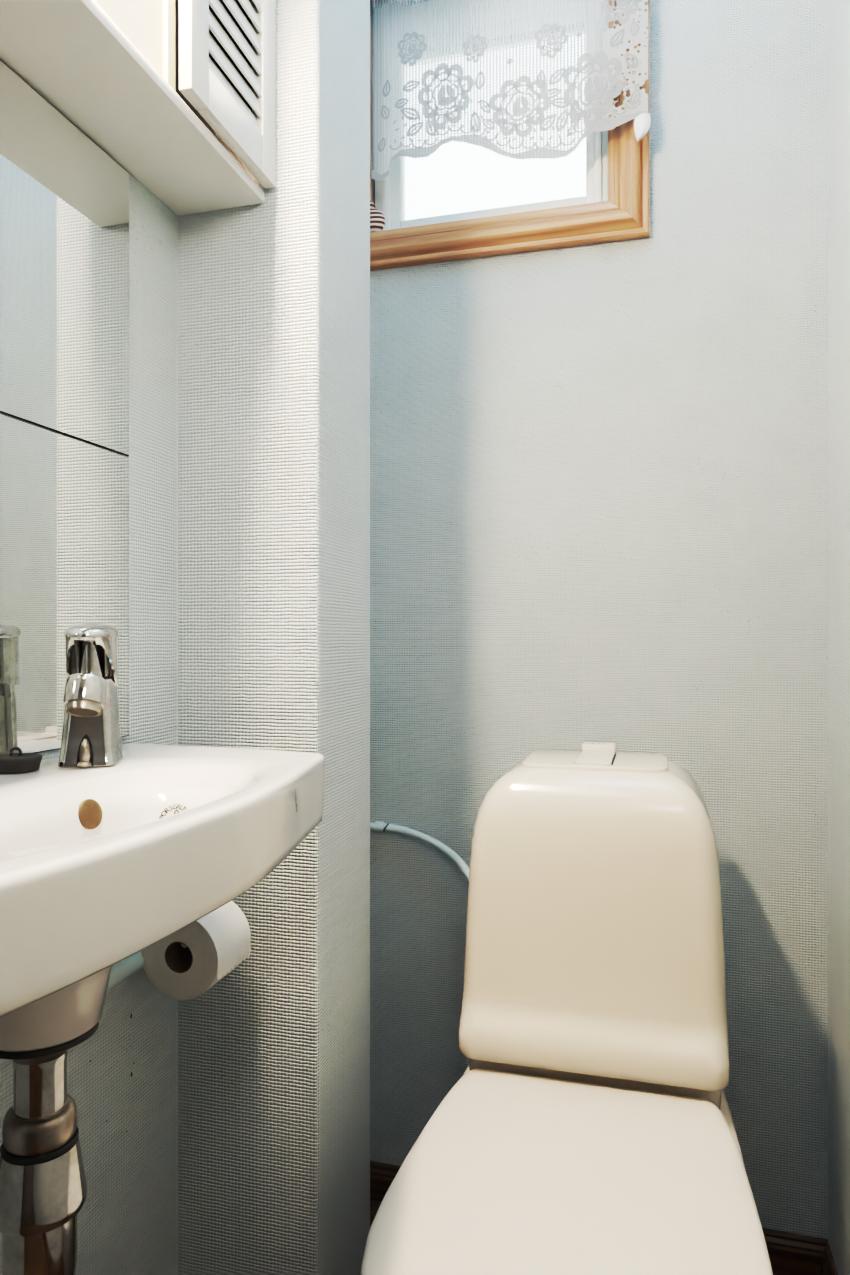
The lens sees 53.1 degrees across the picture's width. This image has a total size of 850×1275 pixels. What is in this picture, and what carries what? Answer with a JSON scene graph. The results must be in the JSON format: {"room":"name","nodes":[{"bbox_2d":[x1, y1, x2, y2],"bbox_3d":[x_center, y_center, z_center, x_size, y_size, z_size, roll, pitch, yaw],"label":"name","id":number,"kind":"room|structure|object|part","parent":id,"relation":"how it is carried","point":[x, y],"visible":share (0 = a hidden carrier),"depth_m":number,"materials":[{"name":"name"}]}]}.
{"room":"bathroom","nodes":[
{"label":"bathroom","id":0,"kind":"room"},
{"bbox_2d":[0,59,177,1274],"bbox_3d":[-0.580,-0.210,0.249,0.120,2.520,2.715,0,0,15],"label":"wall","id":1,"kind":"structure","parent":0,"point":[122,1080],"depth_m":0.97,"materials":[{"name":"paint"}]},
{"bbox_2d":[0,61,128,455],"bbox_3d":[-0.368,-0.356,0.791,0.003,0.312,0.308,0,0,15],"label":"mirror","id":2,"kind":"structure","parent":1,"relation":"attached to","point":[64,201],"depth_m":0.83,"materials":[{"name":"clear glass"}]},
{"bbox_2d":[0,414,128,753],"bbox_3d":[-0.368,-0.045,0.791,0.003,0.308,0.308,0,0,15],"label":"mirror","id":3,"kind":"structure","parent":1,"relation":"attached to","point":[64,500],"depth_m":0.82,"materials":[{"name":"clear glass"}]},
{"bbox_2d":[107,950,143,989],"bbox_3d":[-0.328,0.356,0.912,0.028,0.022,0.113,0,0,15],"label":"pipe","id":4,"kind":"object","parent":1,"relation":"attached to","point":[123,969],"visible":0.44,"depth_m":0.91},
{"bbox_2d":[0,0,275,214],"bbox_3d":[-0.324,-0.681,0.686,0.142,0.333,0.691,0,0,15],"label":"upper cabinet","id":5,"kind":"object","parent":1,"relation":"attached to","point":[180,94],"visible":1,"depth_m":0.85,"materials":[{"name":"white paint"}]},
{"bbox_3d":[-0.207,-0.689,0.913,0.015,0.318,0.189,0,0,15],"label":"door","id":6,"kind":"part","parent":5,"relation":"part of","materials":[{"name":"white paint"}]},
{"bbox_3d":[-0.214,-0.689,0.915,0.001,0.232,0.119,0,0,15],"label":"door","id":7,"kind":"part","parent":5,"relation":"part of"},
{"bbox_2d":[0,743,324,1051],"bbox_3d":[-0.266,0.195,0.630,0.284,0.159,0.559,0,0,15],"label":"washbasin","id":8,"kind":"object","parent":1,"relation":"attached to","point":[100,865],"visible":0.96,"depth_m":0.56,"materials":[{"name":"white ceramic"}]},
{"bbox_2d":[0,747,41,773],"bbox_3d":[-0.354,0.105,0.735,0.042,0.020,0.042,0,0,15],"label":"plug","id":9,"kind":"object","parent":8,"relation":"on","point":[20,762],"visible":1,"depth_m":0.72,"materials":[{"name":"black rubber"}]},
{"bbox_2d":[0,1022,98,1274],"bbox_3d":[-0.323,0.372,0.615,0.183,0.194,0.078,0,0,15],"label":"trap","id":10,"kind":"object","parent":8,"relation":"attached to","point":[43,1184],"visible":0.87,"depth_m":0.58,"materials":[{"name":"silver metal"}]},
{"bbox_2d":[2,1213,77,1274],"bbox_3d":[-0.272,0.436,0.601,0.049,0.064,0.049,0,0,15],"label":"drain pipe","id":11,"kind":"object","parent":10,"relation":"on","point":[47,1245],"depth_m":0.58,"materials":[{"name":"metal"}]},
{"bbox_2d":[58,624,122,767],"bbox_3d":[-0.306,0.051,0.778,0.049,0.128,0.076,0,0,-8],"label":"mixer tap","id":12,"kind":"object","parent":8,"relation":"on","point":[91,732],"visible":1,"depth_m":0.76,"materials":[{"name":"silver metal"}]},
{"bbox_3d":[-0.304,0.049,0.760,0.037,0.036,0.040,0,0,15],"label":"spout","id":13,"kind":"part","parent":12,"relation":"part of","materials":[{"name":"silver metal"}]},
{"bbox_3d":[-0.307,0.023,0.785,0.044,0.046,0.059,0,0,-8],"label":"lever","id":14,"kind":"part","parent":12,"relation":"part of","materials":[{"name":"silver metal"}]},
{"bbox_2d":[178,0,369,1274],"bbox_3d":[-0.189,-0.185,1.106,0.184,2.470,0.187,0,0,15],"label":"wall partition","id":15,"kind":"structure","parent":0,"point":[274,294],"depth_m":1.02,"materials":[{"name":"paint"}]},
{"bbox_3d":[-0.252,0.336,0.977,0.028,0.028,0.093,0,0,15],"label":"toilet roll holder","id":16,"kind":"object","parent":15,"relation":"attached to","visible":0},
{"bbox_2d":[141,901,250,999],"bbox_3d":[-0.257,0.347,0.959,0.094,0.093,0.077,0,0,15],"label":"toilet roll","id":17,"kind":"object","parent":16,"relation":"hanging from","point":[216,943],"visible":0.75,"depth_m":0.93,"materials":[{"name":"paper"}]},
{"bbox_2d":[370,1200,776,1274],"bbox_3d":[-0.110,1.030,0.183,1.062,0.060,2.835,0,0,15],"label":"floor","id":18,"kind":"structure","parent":0,"point":[374,1205],"depth_m":1.49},
{"bbox_2d":[360,742,772,1274],"bbox_3d":[0.176,0.580,0.969,0.376,0.840,0.762,0,0,15],"label":"toilet","id":19,"kind":"object","parent":18,"relation":"on","point":[588,1128],"visible":1,"depth_m":1.06,"materials":[{"name":"ceramic"}]},
{"bbox_3d":[0.143,0.577,0.848,0.374,0.021,0.511,0,0,15],"label":"lid","id":20,"kind":"part","parent":19,"relation":"part of","materials":[{"name":"plastic"}]},
{"bbox_3d":[0.239,0.367,1.200,0.343,0.379,0.263,0,0,15],"label":"tank","id":21,"kind":"part","parent":19,"relation":"part of","materials":[{"name":"ceramic"}]},
{"bbox_3d":[0.246,0.177,1.224,0.200,0.006,0.160,0,0,15],"label":"tank lid","id":22,"kind":"part","parent":19,"relation":"part of","materials":[{"name":"ceramic"}]},
{"bbox_2d":[370,0,827,1238],"bbox_3d":[0.248,-0.210,1.492,1.062,2.520,0.120,0,0,15],"label":"wall","id":23,"kind":"structure","parent":0,"point":[599,472],"depth_m":1.40,"materials":[{"name":"paint"}]},
{"bbox_2d":[370,821,469,880],"bbox_3d":[-0.021,0.379,1.467,0.321,0.104,0.056,0,0,31],"label":"supply pipe","id":24,"kind":"object","parent":23,"relation":"attached to","point":[378,826],"visible":0.71,"depth_m":1.47,"materials":[{"name":"white plastic"}]},
{"bbox_2d":[370,0,649,270],"bbox_3d":[0.108,-0.936,1.489,0.553,0.559,0.082,0,0,15],"label":"window","id":25,"kind":"structure","parent":23,"relation":"in","point":[615,207],"depth_m":1.45,"materials":[{"name":"brown wood"}]},
{"bbox_3d":[-0.101,-0.936,1.571,0.011,0.426,0.026,0,0,15],"label":"frame","id":26,"kind":"part","parent":25,"relation":"part of","materials":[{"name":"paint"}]},
{"bbox_2d":[370,200,384,231],"bbox_3d":[-0.097,-0.758,1.536,0.052,0.065,0.027,0,0,15],"label":"ornament","id":27,"kind":"object","parent":25,"relation":"on","point":[377,219],"visible":0.4,"depth_m":1.52,"materials":[{"name":"white ceramic"}]},
{"bbox_3d":[0.102,-0.690,1.469,0.553,0.066,0.042,0,0,15],"label":"casing rail","id":28,"kind":"part","parent":25,"relation":"part of","materials":[{"name":"brown wood"}]},
{"bbox_2d":[371,0,650,180],"bbox_3d":[0.095,-0.981,1.427,0.559,0.385,0.020,0,0,16],"label":"lace curtain","id":29,"kind":"object","parent":25,"relation":"hanging from","point":[637,109],"visible":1,"depth_m":1.42,"materials":[{"name":"fabric"}]},
{"bbox_2d":[370,1160,827,1274],"bbox_3d":[0.230,0.969,1.429,0.822,0.062,0.012,0,0,15],"label":"baseboard","id":30,"kind":"structure","parent":23,"relation":"attached to","point":[790,1253],"depth_m":1.33,"materials":[{"name":"brown wood"}]},
{"bbox_2d":[828,0,849,1274],"bbox_3d":[0.329,-0.210,0.001,0.120,2.520,2.715,0,0,15],"label":"wall","id":31,"kind":"structure","parent":0,"point":[838,10],"depth_m":1.23,"materials":[{"name":"paint"}]},
{"bbox_2d":[821,1244,837,1274],"bbox_3d":[0.279,0.969,0.070,0.012,0.062,2.582,0,0,15],"label":"baseboard","id":32,"kind":"structure","parent":31,"relation":"attached to","point":[828,1267],"depth_m":1.29,"materials":[{"name":"brown wood"}]}
]}

